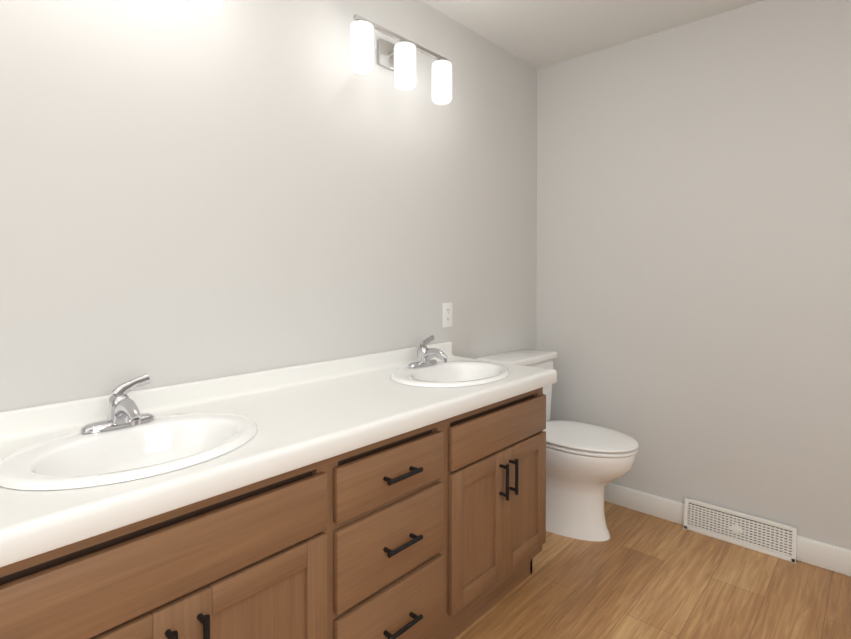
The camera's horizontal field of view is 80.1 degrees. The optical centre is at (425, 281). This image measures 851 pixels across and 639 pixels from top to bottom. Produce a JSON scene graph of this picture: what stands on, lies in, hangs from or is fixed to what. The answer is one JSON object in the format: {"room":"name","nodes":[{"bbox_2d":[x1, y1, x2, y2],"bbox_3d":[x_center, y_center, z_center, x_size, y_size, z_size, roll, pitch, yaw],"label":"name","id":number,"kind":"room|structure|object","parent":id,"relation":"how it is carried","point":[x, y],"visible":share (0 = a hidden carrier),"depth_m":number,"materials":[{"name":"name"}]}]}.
{"room":"bathroom","nodes":[
{"label":"bathroom","id":0,"kind":"room"},
{"bbox_2d":[0,0,536,411],"bbox_3d":[-0.852,-0.013,1.417,0.100,2.440,4.600,1,1,42],"label":"wall","id":1,"kind":"structure","parent":0,"point":[188,193],"depth_m":1.64,"materials":[{"name":"white paint"}]},
{"bbox_2d":[349,14,451,104],"bbox_3d":[-0.103,-0.878,2.043,0.150,0.214,0.544,1,1,42],"label":"sconce","id":2,"kind":"object","parent":1,"relation":"attached to","point":[399,59],"visible":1,"depth_m":1.99,"materials":[{"name":"white glass"}]},
{"bbox_2d":[442,303,452,327],"bbox_3d":[0.105,0.156,2.396,0.008,0.116,0.072,1,1,42],"label":"electrical outlet","id":3,"kind":"object","parent":1,"relation":"attached to","point":[447,314],"visible":1,"depth_m":2.39,"materials":[{"name":"white plastic"}]},
{"bbox_2d":[421,0,762,68],"bbox_3d":[0.223,-1.247,0.424,3.000,0.060,4.600,1,1,42],"label":"ceiling","id":4,"kind":"structure","parent":0,"point":[537,34],"depth_m":2.42,"materials":[{"name":"white paint"}]},
{"bbox_2d":[455,501,850,638],"bbox_3d":[0.223,1.253,0.465,3.000,0.060,4.600,1,1,42],"label":"floor","id":5,"kind":"structure","parent":0,"point":[638,575],"depth_m":1.95,"materials":[{"name":"brown wood"}]},
{"bbox_2d":[0,387,545,638],"bbox_3d":[-0.296,0.804,1.540,0.574,0.803,1.779,1,1,42],"label":"bathroom vanity","id":6,"kind":"object","parent":5,"relation":"on","point":[436,530],"visible":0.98,"depth_m":1.26,"materials":[{"name":"brown wood"}]},
{"bbox_2d":[0,342,556,566],"bbox_3d":[-0.293,0.355,1.544,0.563,0.115,1.823,1,1,42],"label":"countertop","id":7,"kind":"structure","parent":6,"relation":"on","point":[303,415],"depth_m":1.28,"materials":[{"name":"laminate"}]},
{"bbox_2d":[80,374,154,433],"bbox_3d":[-0.717,0.294,1.208,0.165,0.117,0.161,1,1,42],"label":"faucet","id":8,"kind":"object","parent":7,"relation":"on","point":[124,411],"visible":1,"depth_m":1.21,"materials":[{"name":"silver metal"}]},
{"bbox_2d":[0,413,256,489],"bbox_3d":[-0.640,0.432,1.141,0.415,0.152,0.520,1,1,42],"label":"sink","id":9,"kind":"object","parent":7,"relation":"in","point":[160,444],"visible":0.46,"depth_m":1.16,"materials":[{"name":"white ceramic"}]},
{"bbox_2d":[408,335,447,367],"bbox_3d":[0.023,0.281,2.026,0.165,0.117,0.161,1,1,42],"label":"faucet","id":10,"kind":"object","parent":7,"relation":"on","point":[425,354],"visible":1,"depth_m":2.03,"materials":[{"name":"silver metal"}]},
{"bbox_2d":[390,361,509,386],"bbox_3d":[0.100,0.418,1.959,0.415,0.152,0.520,1,1,42],"label":"sink","id":11,"kind":"object","parent":7,"relation":"in","point":[455,373],"visible":0.44,"depth_m":2.04,"materials":[{"name":"white ceramic"}]},
{"bbox_2d":[477,348,638,540],"bbox_3d":[0.677,0.787,2.501,0.721,0.805,0.476,1,1,42],"label":"toilet","id":12,"kind":"object","parent":5,"relation":"on","point":[586,463],"visible":0.56,"depth_m":2.35,"materials":[{"name":"white ceramic"}]},
{"bbox_2d":[536,0,850,549],"bbox_3d":[1.733,-0.024,2.112,2.800,2.440,0.100,1,1,42],"label":"wall","id":13,"kind":"structure","parent":0,"point":[693,303],"depth_m":2.38,"materials":[{"name":"white paint"}]},
{"bbox_2d":[604,483,850,576],"bbox_3d":[1.694,1.144,2.089,2.796,0.105,0.014,1,1,42],"label":"baseboard","id":14,"kind":"structure","parent":13,"relation":"attached to","point":[824,555],"depth_m":2.49,"materials":[{"name":"white wood"}]},
{"bbox_2d":[683,497,796,563],"bbox_3d":[1.418,1.122,2.305,0.440,0.142,0.035,1,1,42],"label":"air vent","id":15,"kind":"object","parent":13,"relation":"in","point":[769,537],"visible":1,"depth_m":2.29,"materials":[{"name":"white metal"}]}
]}

